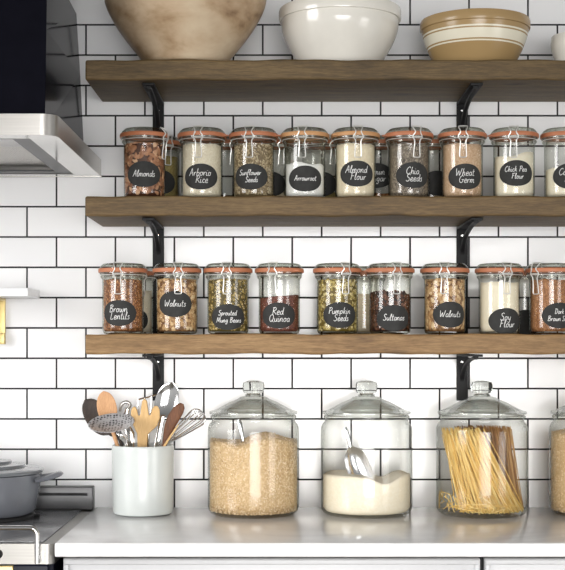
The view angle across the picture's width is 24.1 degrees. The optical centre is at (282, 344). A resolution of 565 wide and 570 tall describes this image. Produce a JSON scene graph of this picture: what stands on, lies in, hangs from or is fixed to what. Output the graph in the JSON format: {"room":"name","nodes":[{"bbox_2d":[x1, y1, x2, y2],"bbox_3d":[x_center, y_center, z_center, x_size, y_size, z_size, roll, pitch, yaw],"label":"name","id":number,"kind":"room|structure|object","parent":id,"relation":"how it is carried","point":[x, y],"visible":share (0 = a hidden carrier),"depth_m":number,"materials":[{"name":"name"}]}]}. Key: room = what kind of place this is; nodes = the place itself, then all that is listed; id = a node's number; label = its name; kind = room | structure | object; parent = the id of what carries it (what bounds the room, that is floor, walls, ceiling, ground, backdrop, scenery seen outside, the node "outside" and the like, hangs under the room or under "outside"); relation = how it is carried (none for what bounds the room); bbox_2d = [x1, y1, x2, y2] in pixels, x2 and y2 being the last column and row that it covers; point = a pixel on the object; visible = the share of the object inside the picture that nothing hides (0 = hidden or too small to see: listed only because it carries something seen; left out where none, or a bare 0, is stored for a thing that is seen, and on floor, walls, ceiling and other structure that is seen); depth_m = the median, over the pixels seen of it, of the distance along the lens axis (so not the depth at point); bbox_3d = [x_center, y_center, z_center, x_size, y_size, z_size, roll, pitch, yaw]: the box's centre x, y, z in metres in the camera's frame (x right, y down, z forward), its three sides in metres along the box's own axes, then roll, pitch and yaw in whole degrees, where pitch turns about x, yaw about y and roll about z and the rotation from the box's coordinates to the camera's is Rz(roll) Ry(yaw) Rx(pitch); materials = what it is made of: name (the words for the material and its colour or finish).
{"room":"kitchen","nodes":[
{"label":"kitchen","id":0,"kind":"room"},
{"bbox_2d":[0,0,564,508],"bbox_3d":[-0.200,0.078,3.470,3.000,2.500,0.120,0,0,0],"label":"wall","id":1,"kind":"structure","parent":0,"point":[49,245],"depth_m":3.41,"materials":[{"name":"white tile"}]},
{"bbox_2d":[0,288,39,343],"bbox_3d":[-0.988,-0.071,3.329,0.724,0.138,0.160,0,0,0],"label":"wall ledge","id":2,"kind":"object","parent":1,"relation":"attached to","point":[4,292],"visible":1,"depth_m":3.34,"materials":[{"name":"white paint"}]},
{"bbox_2d":[0,0,100,176],"bbox_3d":[-0.928,-0.808,3.068,0.923,0.750,0.680,0,0,0],"label":"extractor hood","id":3,"kind":"object","parent":1,"relation":"attached to","point":[41,124],"visible":1,"depth_m":2.92,"materials":[{"name":"metal"}]},
{"bbox_2d":[142,218,163,333],"bbox_3d":[-0.320,-0.165,3.279,0.029,0.276,0.261,0,0,0],"label":"shelf bracket","id":4,"kind":"object","parent":1,"relation":"attached to","point":[157,229],"visible":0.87,"depth_m":3.40,"materials":[{"name":"black metal"}]},
{"bbox_2d":[142,83,163,143],"bbox_3d":[-0.320,-0.489,3.279,0.029,0.272,0.261,0,0,0],"label":"shelf bracket","id":5,"kind":"object","parent":1,"relation":"attached to","point":[151,90],"visible":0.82,"depth_m":3.35,"materials":[{"name":"black metal"}]},
{"bbox_2d":[142,354,163,400],"bbox_3d":[-0.320,0.083,3.279,0.029,0.121,0.261,0,0,0],"label":"shelf bracket","id":6,"kind":"object","parent":1,"relation":"attached to","point":[157,360],"visible":0.67,"depth_m":3.40,"materials":[{"name":"black metal"}]},
{"bbox_2d":[85,59,564,101],"bbox_3d":[0.242,-0.650,3.263,1.416,0.052,0.290,0,0,0],"label":"wooden shelf","id":7,"kind":"object","parent":1,"relation":"attached to","point":[177,80],"visible":0.95,"depth_m":3.13,"materials":[{"name":"brown wood"}]},
{"bbox_2d":[104,0,265,59],"bbox_3d":[-0.235,-0.766,3.209,0.394,0.182,0.394,0,0,0],"label":"wooden bowl","id":8,"kind":"object","parent":7,"relation":"on","point":[154,29],"visible":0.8,"depth_m":3.10,"materials":[{"name":"brown wood"}]},
{"bbox_2d":[279,0,400,59],"bbox_3d":[0.141,-0.749,3.245,0.300,0.147,0.300,0,0,0],"label":"mixing bowl","id":9,"kind":"object","parent":7,"relation":"on","point":[311,29],"visible":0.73,"depth_m":3.14,"materials":[{"name":"white ceramic"}]},
{"bbox_2d":[420,8,530,59],"bbox_3d":[0.472,-0.735,3.245,0.269,0.119,0.269,0,0,0],"label":"mixing bowl","id":10,"kind":"object","parent":7,"relation":"on","point":[471,33],"visible":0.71,"depth_m":3.14,"materials":[{"name":"beige ceramic"}]},
{"bbox_2d":[551,32,564,60],"bbox_3d":[0.728,-0.716,3.245,0.137,0.082,0.137,0,0,0],"label":"bowl","id":11,"kind":"object","parent":7,"relation":"on","point":[557,40],"visible":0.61,"depth_m":3.21,"materials":[{"name":"white ceramic"}]},
{"bbox_2d":[85,195,564,226],"bbox_3d":[0.242,-0.328,3.263,1.416,0.051,0.290,0,0,0],"label":"wooden shelf","id":12,"kind":"object","parent":1,"relation":"attached to","point":[397,210],"visible":0.98,"depth_m":3.12,"materials":[{"name":"brown wood"}]},
{"bbox_2d":[120,127,168,186],"bbox_3d":[-0.335,-0.438,3.205,0.119,0.172,0.119,0,0,-38],"label":"jar","id":13,"kind":"object","parent":12,"relation":"on","point":[141,173],"visible":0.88,"depth_m":3.16,"materials":[{"name":"clear glass"}]},
{"bbox_2d":[124,142,164,195],"bbox_3d":[-0.335,-0.422,3.205,0.097,0.127,0.097,0,0,0],"label":"almonds","id":14,"kind":"object","parent":13,"relation":"in","point":[134,152],"visible":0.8,"depth_m":3.17,"materials":[{"name":"brown food"}]},
{"bbox_2d":[145,135,182,193],"bbox_3d":[-0.310,-0.438,3.335,0.119,0.172,0.119,0,0,0],"label":"jar","id":15,"kind":"object","parent":12,"relation":"on","point":[169,180],"visible":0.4,"depth_m":3.29,"materials":[{"name":"clear glass"}]},
{"bbox_2d":[164,156,177,195],"bbox_3d":[-0.310,-0.416,3.335,0.092,0.115,0.092,0,0,0],"label":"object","id":16,"kind":"object","parent":15,"relation":"in","point":[173,168],"visible":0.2,"depth_m":3.31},
{"bbox_2d":[177,125,228,193],"bbox_3d":[-0.195,-0.438,3.205,0.119,0.172,0.119,0,0,-23],"label":"jar","id":17,"kind":"object","parent":12,"relation":"on","point":[197,176],"visible":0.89,"depth_m":3.16,"materials":[{"name":"clear glass"}]},
{"bbox_2d":[183,143,220,196],"bbox_3d":[-0.195,-0.422,3.205,0.094,0.127,0.094,0,0,4],"label":"arborio rice","id":18,"kind":"object","parent":17,"relation":"in","point":[211,153],"visible":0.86,"depth_m":3.17,"materials":[{"name":"beige food"}]},
{"bbox_2d":[201,134,245,164],"bbox_3d":[-0.149,-0.438,3.335,0.119,0.172,0.119,0,0,0],"label":"jar","id":19,"kind":"object","parent":12,"relation":"on","point":[229,146],"visible":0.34,"depth_m":3.29,"materials":[{"name":"clear glass"}]},
{"bbox_2d":[229,125,280,188],"bbox_3d":[-0.070,-0.438,3.205,0.119,0.172,0.119,0,0,-19],"label":"jar","id":20,"kind":"object","parent":12,"relation":"on","point":[248,176],"visible":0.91,"depth_m":3.16,"materials":[{"name":"clear glass"}]},
{"bbox_2d":[234,142,272,195],"bbox_3d":[-0.070,-0.422,3.205,0.094,0.126,0.094,0,0,-18],"label":"sunflower seeds","id":21,"kind":"object","parent":20,"relation":"in","point":[262,153],"visible":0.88,"depth_m":3.17,"materials":[{"name":"beige food"}]},
{"bbox_2d":[248,134,294,195],"bbox_3d":[-0.029,-0.438,3.335,0.119,0.172,0.119,0,0,0],"label":"jar","id":22,"kind":"object","parent":12,"relation":"on","point":[279,184],"visible":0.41,"depth_m":3.29,"materials":[{"name":"clear glass"}]},
{"bbox_2d":[280,125,328,195],"bbox_3d":[0.054,-0.438,3.205,0.119,0.172,0.119,0,0,36],"label":"jar","id":23,"kind":"object","parent":12,"relation":"on","point":[301,178],"visible":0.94,"depth_m":3.16,"materials":[{"name":"clear glass"}]},
{"bbox_2d":[286,162,323,196],"bbox_3d":[0.054,-0.399,3.205,0.092,0.080,0.092,0,0,0],"label":"arrowroot powder","id":24,"kind":"object","parent":23,"relation":"in","point":[319,192],"visible":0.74,"depth_m":3.17,"materials":[{"name":"white food"}]},
{"bbox_2d":[298,134,344,195],"bbox_3d":[0.100,-0.438,3.335,0.119,0.172,0.119,0,0,0],"label":"jar","id":25,"kind":"object","parent":12,"relation":"on","point":[330,184],"visible":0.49,"depth_m":3.29,"materials":[{"name":"clear glass"}]},
{"bbox_2d":[323,192,337,196],"bbox_3d":[0.100,-0.371,3.335,0.092,0.025,0.092,0,0,0],"label":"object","id":26,"kind":"object","parent":25,"relation":"in","point":[334,194],"visible":0.14,"depth_m":3.30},
{"bbox_2d":[331,125,379,185],"bbox_3d":[0.177,-0.438,3.204,0.119,0.172,0.126,0,0,0],"label":"jar","id":27,"kind":"object","parent":12,"relation":"on","point":[353,173],"visible":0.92,"depth_m":3.16,"materials":[{"name":"clear glass"}]},
{"bbox_2d":[336,143,374,196],"bbox_3d":[0.177,-0.421,3.205,0.092,0.125,0.092,0,0,0],"label":"almond flour","id":28,"kind":"object","parent":27,"relation":"in","point":[345,152],"visible":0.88,"depth_m":3.17,"materials":[{"name":"beige food"}]},
{"bbox_2d":[357,135,400,187],"bbox_3d":[0.241,-0.438,3.335,0.119,0.172,0.119,0,0,0],"label":"jar","id":29,"kind":"object","parent":12,"relation":"on","point":[382,172],"visible":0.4,"depth_m":3.29,"materials":[{"name":"clear glass"}]},
{"bbox_2d":[374,193,390,195],"bbox_3d":[0.241,-0.369,3.335,0.092,0.021,0.092,0,0,0],"label":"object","id":30,"kind":"object","parent":29,"relation":"in","point":[375,194],"visible":0.23,"depth_m":3.29,"materials":[{"name":"brown"}]},
{"bbox_2d":[382,125,433,195],"bbox_3d":[0.306,-0.438,3.205,0.119,0.172,0.119,0,0,31],"label":"jar","id":31,"kind":"object","parent":12,"relation":"on","point":[411,174],"visible":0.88,"depth_m":3.16,"materials":[{"name":"clear glass"}]},
{"bbox_2d":[390,143,427,195],"bbox_3d":[0.306,-0.422,3.205,0.093,0.126,0.093,0,0,-6],"label":"chia seeds","id":32,"kind":"object","parent":31,"relation":"in","point":[400,153],"visible":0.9,"depth_m":3.17,"materials":[{"name":"grey food"}]},
{"bbox_2d":[408,135,454,195],"bbox_3d":[0.375,-0.438,3.335,0.119,0.172,0.119,0,0,0],"label":"jar","id":33,"kind":"object","parent":12,"relation":"on","point":[435,178],"visible":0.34,"depth_m":3.29,"materials":[{"name":"clear glass"}]},
{"bbox_2d":[437,125,486,188],"bbox_3d":[0.436,-0.438,3.205,0.119,0.172,0.119,0,0,36],"label":"jar","id":34,"kind":"object","parent":12,"relation":"on","point":[461,176],"visible":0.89,"depth_m":3.16,"materials":[{"name":"clear glass"}]},
{"bbox_2d":[443,143,481,196],"bbox_3d":[0.436,-0.422,3.205,0.093,0.126,0.093,0,0,0],"label":"wheat germ","id":35,"kind":"object","parent":34,"relation":"in","point":[451,158],"visible":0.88,"depth_m":3.17,"materials":[{"name":"beige food"}]},
{"bbox_2d":[487,125,538,195],"bbox_3d":[0.561,-0.438,3.205,0.119,0.172,0.120,0,0,37],"label":"jar","id":36,"kind":"object","parent":12,"relation":"on","point":[514,172],"visible":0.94,"depth_m":3.16,"materials":[{"name":"clear glass"}]},
{"bbox_2d":[495,152,532,195],"bbox_3d":[0.561,-0.412,3.205,0.092,0.107,0.092,0,0,0],"label":"chick pea flour","id":37,"kind":"object","parent":36,"relation":"in","point":[501,189],"visible":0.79,"depth_m":3.17,"materials":[{"name":"beige food"}]},
{"bbox_2d":[540,127,564,196],"bbox_3d":[0.685,-0.438,3.205,0.119,0.172,0.119,0,0,36],"label":"jar","id":38,"kind":"object","parent":12,"relation":"on","point":[559,173],"visible":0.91,"depth_m":3.16,"materials":[{"name":"clear glass"}]},
{"bbox_2d":[546,167,564,196],"bbox_3d":[0.685,-0.399,3.205,0.092,0.081,0.092,0,0,0],"label":"flour","id":39,"kind":"object","parent":38,"relation":"in","point":[552,190],"visible":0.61,"depth_m":3.18,"materials":[{"name":"beige food"}]},
{"bbox_2d":[85,333,564,354],"bbox_3d":[0.242,-0.002,3.263,1.416,0.051,0.290,0,0,0],"label":"wooden shelf","id":40,"kind":"object","parent":1,"relation":"attached to","point":[476,343],"visible":0.99,"depth_m":3.12,"materials":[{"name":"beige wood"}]},
{"bbox_2d":[98,262,147,333],"bbox_3d":[-0.387,-0.113,3.205,0.119,0.172,0.119,0,0,36],"label":"jar","id":41,"kind":"object","parent":40,"relation":"on","point":[117,312],"visible":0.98,"depth_m":3.16,"materials":[{"name":"clear glass"}]},
{"bbox_2d":[104,279,141,331],"bbox_3d":[-0.387,-0.096,3.205,0.094,0.127,0.094,0,0,0],"label":"lentils","id":42,"kind":"object","parent":41,"relation":"in","point":[131,288],"visible":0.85,"depth_m":3.17,"materials":[{"name":"brown food"}]},
{"bbox_2d":[110,265,156,333],"bbox_3d":[-0.376,-0.113,3.335,0.119,0.172,0.119,0,0,0],"label":"jar","id":43,"kind":"object","parent":40,"relation":"on","point":[149,274],"visible":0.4,"depth_m":3.30,"materials":[{"name":"clear glass"}]},
{"bbox_2d":[139,290,151,331],"bbox_3d":[-0.376,-0.086,3.335,0.092,0.105,0.092,0,0,0],"label":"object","id":44,"kind":"object","parent":43,"relation":"in","point":[148,294],"visible":0.29,"depth_m":3.31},
{"bbox_2d":[152,262,201,333],"bbox_3d":[-0.256,-0.113,3.205,0.119,0.172,0.119,0,0,36],"label":"jar","id":45,"kind":"object","parent":40,"relation":"on","point":[174,303],"visible":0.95,"depth_m":3.16,"materials":[{"name":"clear glass"}]},
{"bbox_2d":[157,278,196,331],"bbox_3d":[-0.256,-0.097,3.205,0.097,0.127,0.097,0,0,11],"label":"walnuts","id":46,"kind":"object","parent":45,"relation":"in","point":[188,322],"visible":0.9,"depth_m":3.17,"materials":[{"name":"brown food"}]},
{"bbox_2d":[203,262,252,333],"bbox_3d":[-0.132,-0.113,3.205,0.119,0.172,0.119,0,0,35],"label":"jar","id":47,"kind":"object","parent":40,"relation":"on","point":[225,316],"visible":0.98,"depth_m":3.16,"materials":[{"name":"clear glass"}]},
{"bbox_2d":[208,278,246,331],"bbox_3d":[-0.132,-0.097,3.205,0.095,0.127,0.094,0,0,0],"label":"sprouted mung beans","id":48,"kind":"object","parent":47,"relation":"in","point":[237,296],"visible":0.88,"depth_m":3.17,"materials":[{"name":"food"}]},
{"bbox_2d":[255,262,303,333],"bbox_3d":[-0.008,-0.113,3.205,0.119,0.172,0.124,0,0,0],"label":"jar","id":49,"kind":"object","parent":40,"relation":"on","point":[275,315],"visible":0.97,"depth_m":3.16,"materials":[{"name":"clear glass"}]},
{"bbox_2d":[260,295,297,331],"bbox_3d":[-0.008,-0.077,3.205,0.094,0.089,0.094,0,0,0],"label":"red quinoa","id":50,"kind":"object","parent":49,"relation":"in","point":[292,300],"visible":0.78,"depth_m":3.17,"materials":[{"name":"red food"}]},
{"bbox_2d":[313,262,361,333],"bbox_3d":[0.133,-0.113,3.205,0.119,0.172,0.119,0,0,36],"label":"jar","id":51,"kind":"object","parent":40,"relation":"on","point":[337,314],"visible":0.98,"depth_m":3.16,"materials":[{"name":"clear glass"}]},
{"bbox_2d":[318,278,356,331],"bbox_3d":[0.133,-0.097,3.205,0.094,0.127,0.095,0,0,41],"label":"pumpkin seeds","id":52,"kind":"object","parent":51,"relation":"in","point":[329,290],"visible":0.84,"depth_m":3.17,"materials":[{"name":"green food"}]},
{"bbox_2d":[340,265,387,333],"bbox_3d":[0.206,-0.113,3.335,0.119,0.172,0.119,0,0,0],"label":"jar","id":53,"kind":"object","parent":40,"relation":"on","point":[363,274],"visible":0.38,"depth_m":3.31,"materials":[{"name":"clear glass"}]},
{"bbox_2d":[351,294,374,331],"bbox_3d":[0.205,-0.081,3.335,0.092,0.095,0.092,0,0,0],"label":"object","id":54,"kind":"object","parent":53,"relation":"in","point":[362,314],"visible":0.41,"depth_m":3.29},
{"bbox_2d":[363,262,414,333],"bbox_3d":[0.261,-0.113,3.205,0.119,0.172,0.119,0,0,18],"label":"jar","id":55,"kind":"object","parent":40,"relation":"on","point":[391,317],"visible":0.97,"depth_m":3.16,"materials":[{"name":"clear glass"}]},
{"bbox_2d":[370,289,409,331],"bbox_3d":[0.261,-0.084,3.205,0.097,0.101,0.097,0,0,0],"label":"sultanas","id":56,"kind":"object","parent":55,"relation":"in","point":[383,298],"visible":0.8,"depth_m":3.17,"materials":[{"name":"brown food"}]},
{"bbox_2d":[420,262,469,333],"bbox_3d":[0.394,-0.113,3.205,0.119,0.172,0.119,0,0,36],"label":"jar","id":57,"kind":"object","parent":40,"relation":"on","point":[446,314],"visible":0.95,"depth_m":3.16,"materials":[{"name":"clear glass"}]},
{"bbox_2d":[425,278,464,331],"bbox_3d":[0.394,-0.097,3.205,0.097,0.127,0.097,0,0,9],"label":"walnuts","id":58,"kind":"object","parent":57,"relation":"in","point":[456,287],"visible":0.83,"depth_m":3.17,"materials":[{"name":"brown food"}]},
{"bbox_2d":[475,262,523,333],"bbox_3d":[0.526,-0.113,3.205,0.119,0.172,0.126,0,0,0],"label":"jar","id":59,"kind":"object","parent":40,"relation":"on","point":[503,320],"visible":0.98,"depth_m":3.16,"materials":[{"name":"clear glass"}]},
{"bbox_2d":[480,282,518,331],"bbox_3d":[0.526,-0.092,3.205,0.092,0.119,0.092,0,0,0],"label":"soy flour","id":60,"kind":"object","parent":59,"relation":"in","point":[492,298],"visible":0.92,"depth_m":3.17,"materials":[{"name":"beige food"}]},
{"bbox_2d":[501,265,547,334],"bbox_3d":[0.611,-0.112,3.335,0.119,0.173,0.119,0,0,0],"label":"jar","id":61,"kind":"object","parent":40,"relation":"on","point":[524,327],"visible":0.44,"depth_m":3.29,"materials":[{"name":"clear glass"}]},
{"bbox_2d":[525,262,564,333],"bbox_3d":[0.648,-0.113,3.210,0.119,0.172,0.130,0,0,0],"label":"jar","id":62,"kind":"object","parent":40,"relation":"on","point":[553,315],"visible":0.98,"depth_m":3.16,"materials":[{"name":"clear glass"}]},
{"bbox_2d":[530,279,564,331],"bbox_3d":[0.648,-0.096,3.205,0.093,0.126,0.093,0,0,-11],"label":"dark brown sugar","id":63,"kind":"object","parent":62,"relation":"in","point":[551,291],"visible":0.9,"depth_m":3.17,"materials":[{"name":"brown food"}]},
{"bbox_2d":[456,218,482,333],"bbox_3d":[0.463,-0.165,3.279,0.029,0.276,0.261,0,0,0],"label":"shelf bracket","id":64,"kind":"object","parent":1,"relation":"attached to","point":[463,230],"visible":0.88,"depth_m":3.40,"materials":[{"name":"black metal"}]},
{"bbox_2d":[456,83,482,143],"bbox_3d":[0.463,-0.489,3.279,0.029,0.272,0.261,0,0,0],"label":"shelf bracket","id":65,"kind":"object","parent":1,"relation":"attached to","point":[462,105],"visible":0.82,"depth_m":3.35,"materials":[{"name":"black metal"}]},
{"bbox_2d":[456,354,482,400],"bbox_3d":[0.463,0.083,3.279,0.029,0.121,0.261,0,0,0],"label":"shelf bracket","id":66,"kind":"object","parent":1,"relation":"attached to","point":[462,361],"visible":0.9,"depth_m":3.40,"materials":[{"name":"black metal"}]},
{"bbox_3d":[0.000,1.353,1.170,5.200,0.050,4.720,0,0,0],"label":"floor","id":67,"kind":"structure","parent":0,"visible":0},
{"bbox_2d":[0,485,94,569],"bbox_3d":[-0.932,0.845,3.096,0.896,0.966,0.626,0,0,0],"label":"range cooker","id":68,"kind":"object","parent":67,"relation":"on","point":[29,544],"visible":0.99,"depth_m":2.98,"materials":[{"name":"metal"}]},
{"bbox_2d":[0,511,39,522],"bbox_3d":[-0.732,0.416,3.222,0.256,0.008,0.256,0,0,28],"label":"trivet","id":69,"kind":"object","parent":68,"relation":"on","point":[29,516],"visible":0.5,"depth_m":3.15,"materials":[{"name":"black metal"}]},
{"bbox_2d":[0,458,62,518],"bbox_3d":[-0.732,0.332,3.222,0.332,0.158,0.298,0,0,40],"label":"cooking pot","id":70,"kind":"object","parent":69,"relation":"on","point":[20,482],"visible":1,"depth_m":3.15,"materials":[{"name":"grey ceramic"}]},
{"bbox_2d":[0,557,62,569],"bbox_3d":[-0.934,0.838,3.098,0.891,0.741,0.604,0,0,0],"label":"oven","id":71,"kind":"object","parent":68,"relation":"in","point":[6,563],"depth_m":2.81,"materials":[{"name":"silver metal"}]},
{"bbox_2d":[0,510,81,541],"bbox_3d":[-0.935,0.421,3.098,0.849,0.003,0.535,0,0,0],"label":"cooktop","id":72,"kind":"object","parent":68,"relation":"in","point":[51,524],"depth_m":3.08,"materials":[{"name":"silver metal"}]},
{"bbox_2d":[63,557,479,569],"bbox_3d":[-0.023,0.888,3.113,0.899,0.880,0.588,0,0,0],"label":"drawer front","id":73,"kind":"object","parent":67,"relation":"on","point":[69,563],"visible":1,"depth_m":2.82,"materials":[{"name":"grey paint"}]},
{"bbox_2d":[55,507,564,556],"bbox_3d":[0.234,0.433,3.099,1.432,0.030,0.619,0,0,0],"label":"countertop","id":74,"kind":"structure","parent":73,"relation":"on","point":[186,531],"depth_m":2.92,"materials":[{"name":"white stone"}]},
{"bbox_2d":[112,443,173,516],"bbox_3d":[-0.346,0.332,3.275,0.154,0.170,0.154,0,0,0],"label":"utensil crock","id":75,"kind":"object","parent":74,"relation":"on","point":[142,477],"visible":0.88,"depth_m":3.21,"materials":[{"name":"white ceramic"}]},
{"bbox_2d":[82,398,122,446],"bbox_3d":[-0.443,0.267,3.314,0.141,0.264,0.026,0,0,27],"label":"wooden spoon","id":76,"kind":"object","parent":75,"relation":"in","point":[89,407],"visible":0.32,"depth_m":3.33,"materials":[{"name":"black wood"}]},
{"bbox_2d":[82,398,108,435],"bbox_3d":[-0.466,0.181,3.326,0.090,0.091,0.026,0,0,28],"label":"spoon bowl","id":77,"kind":"object","parent":76,"relation":"on","point":[89,407],"depth_m":3.34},
{"bbox_2d":[97,391,118,445],"bbox_3d":[-0.403,0.258,3.272,0.120,0.286,0.023,0,0,23],"label":"wooden spoon","id":78,"kind":"object","parent":75,"relation":"in","point":[106,404],"visible":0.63,"depth_m":3.29,"materials":[{"name":"brown wood"}]},
{"bbox_2d":[97,391,116,415],"bbox_3d":[-0.435,0.157,3.286,0.051,0.085,0.022,0,0,18],"label":"spoon bowl","id":79,"kind":"object","parent":78,"relation":"on","point":[106,404],"depth_m":3.29,"materials":[{"name":"brown wood"}]},
{"bbox_2d":[88,413,134,446],"bbox_3d":[-0.411,0.284,3.202,0.119,0.232,0.105,0,0,0],"label":"skimmer","id":80,"kind":"object","parent":75,"relation":"in","point":[112,422],"visible":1,"depth_m":3.22,"materials":[{"name":"metal"}]},
{"bbox_2d":[118,400,134,446],"bbox_3d":[-0.389,0.269,3.306,0.045,0.261,0.020,0,0,0],"label":"ladle","id":81,"kind":"object","parent":75,"relation":"in","point":[130,436],"visible":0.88,"depth_m":3.30,"materials":[{"name":"silver metal"}]},
{"bbox_2d":[131,399,159,446],"bbox_3d":[-0.338,0.266,3.257,0.071,0.266,0.010,0,0,0],"label":"wooden fork","id":82,"kind":"object","parent":75,"relation":"in","point":[145,423],"visible":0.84,"depth_m":3.25,"materials":[{"name":"beige wood"}]},
{"bbox_2d":[137,394,156,446],"bbox_3d":[-0.334,0.261,3.301,0.056,0.277,0.011,0,0,0],"label":"slotted turner","id":83,"kind":"object","parent":75,"relation":"in","point":[151,396],"visible":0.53,"depth_m":3.30,"materials":[{"name":"metal"}]},
{"bbox_2d":[154,382,178,446],"bbox_3d":[-0.302,0.246,3.289,0.089,0.308,0.013,0,0,-6],"label":"spoon","id":84,"kind":"object","parent":75,"relation":"in","point":[167,397],"visible":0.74,"depth_m":3.29,"materials":[{"name":"silver metal"}]},
{"bbox_2d":[154,382,178,418],"bbox_3d":[-0.289,0.138,3.291,0.061,0.091,0.013,0,0,-6],"label":"spoon bowl","id":85,"kind":"object","parent":84,"relation":"on","point":[167,397],"depth_m":3.29,"materials":[{"name":"silver metal"}]},
{"bbox_2d":[163,424,178,445],"bbox_3d":[-0.290,0.297,3.232,0.074,0.206,0.007,0,0,0],"label":"wooden stick","id":86,"kind":"object","parent":75,"relation":"in","point":[172,433],"visible":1,"depth_m":3.23,"materials":[{"name":"beige wood"}]},
{"bbox_2d":[162,403,184,445],"bbox_3d":[-0.279,0.271,3.242,0.079,0.258,0.010,0,0,7],"label":"wooden spatula","id":87,"kind":"object","parent":75,"relation":"in","point":[174,416],"visible":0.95,"depth_m":3.24,"materials":[{"name":"red wood"}]},
{"bbox_2d":[160,408,205,445],"bbox_3d":[-0.262,0.279,3.284,0.144,0.242,0.049,0,0,0],"label":"whisk","id":88,"kind":"object","parent":75,"relation":"in","point":[179,436],"visible":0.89,"depth_m":3.28,"materials":[{"name":"silver metal"}]},
{"bbox_2d":[208,380,298,518],"bbox_3d":[-0.072,0.253,3.275,0.226,0.330,0.226,0,0,0],"label":"glass canister","id":89,"kind":"object","parent":74,"relation":"on","point":[252,388],"visible":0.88,"depth_m":3.26,"materials":[{"name":"clear glass"}]},
{"bbox_2d":[210,432,296,515],"bbox_3d":[-0.072,0.314,3.275,0.217,0.190,0.217,0,0,4],"label":"rice","id":90,"kind":"object","parent":89,"relation":"in","point":[257,475],"visible":1,"depth_m":3.18,"materials":[{"name":"beige food"}]},
{"bbox_2d":[237,419,244,442],"bbox_3d":[-0.087,0.233,3.229,0.048,0.106,0.014,0,0,-11],"label":"metal scoop","id":91,"kind":"object","parent":90,"relation":"in","point":[239,423],"visible":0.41,"depth_m":3.23,"materials":[{"name":"metal"}]},
{"bbox_2d":[321,380,411,518],"bbox_3d":[0.208,0.253,3.275,0.226,0.330,0.226,0,0,0],"label":"glass canister","id":92,"kind":"object","parent":74,"relation":"on","point":[365,388],"visible":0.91,"depth_m":3.26,"materials":[{"name":"clear glass"}]},
{"bbox_2d":[323,470,409,514],"bbox_3d":[0.208,0.362,3.275,0.216,0.095,0.216,0,0,0],"label":"flour","id":93,"kind":"object","parent":92,"relation":"in","point":[343,492],"visible":0.89,"depth_m":3.19,"materials":[{"name":"white food"}]},
{"bbox_2d":[344,427,372,477],"bbox_3d":[0.186,0.273,3.257,0.073,0.143,0.022,0,0,-17],"label":"metal scoop","id":94,"kind":"object","parent":93,"relation":"in","point":[357,462],"visible":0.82,"depth_m":3.26,"materials":[{"name":"metal"}]},
{"bbox_2d":[344,445,372,477],"bbox_3d":[0.186,0.294,3.257,0.073,0.101,0.022,0,0,-17],"label":"bowl","id":95,"kind":"object","parent":94,"relation":"on","point":[356,461],"depth_m":3.26,"materials":[{"name":"metal"}]},
{"bbox_2d":[436,380,527,518],"bbox_3d":[0.494,0.253,3.275,0.226,0.330,0.226,0,0,0],"label":"glass canister","id":96,"kind":"object","parent":74,"relation":"on","point":[480,388],"visible":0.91,"depth_m":3.26,"materials":[{"name":"clear glass"}]},
{"bbox_2d":[438,427,523,514],"bbox_3d":[0.475,0.305,3.250,0.214,0.207,0.152,0,0,37],"label":"spaghetti","id":97,"kind":"object","parent":96,"relation":"in","point":[470,457],"visible":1,"depth_m":3.20,"materials":[{"name":"yellow food"}]},
{"bbox_2d":[454,425,523,508],"bbox_3d":[0.513,0.304,3.307,0.166,0.206,0.082,0,0,0],"label":"spaghetti","id":98,"kind":"object","parent":96,"relation":"in","point":[496,435],"visible":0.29,"depth_m":3.27,"materials":[{"name":"food"}]},
{"bbox_2d":[549,405,564,515],"bbox_3d":[0.775,0.253,3.275,0.226,0.330,0.226,0,0,0],"label":"glass canister","id":99,"kind":"object","parent":74,"relation":"on","point":[560,408],"visible":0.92,"depth_m":3.29,"materials":[{"name":"clear glass"}]},
{"bbox_2d":[551,428,564,512],"bbox_3d":[0.775,0.310,3.275,0.217,0.197,0.217,0,0,34],"label":"grain","id":100,"kind":"object","parent":99,"relation":"in","point":[558,436],"visible":1,"depth_m":3.24,"materials":[{"name":"beige food"}]},
{"bbox_2d":[480,557,564,569],"bbox_3d":[0.689,0.888,3.113,0.522,0.880,0.588,0,0,0],"label":"base cabinet","id":101,"kind":"object","parent":67,"relation":"on","point":[486,563],"visible":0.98,"depth_m":2.82,"materials":[{"name":"grey paint"}]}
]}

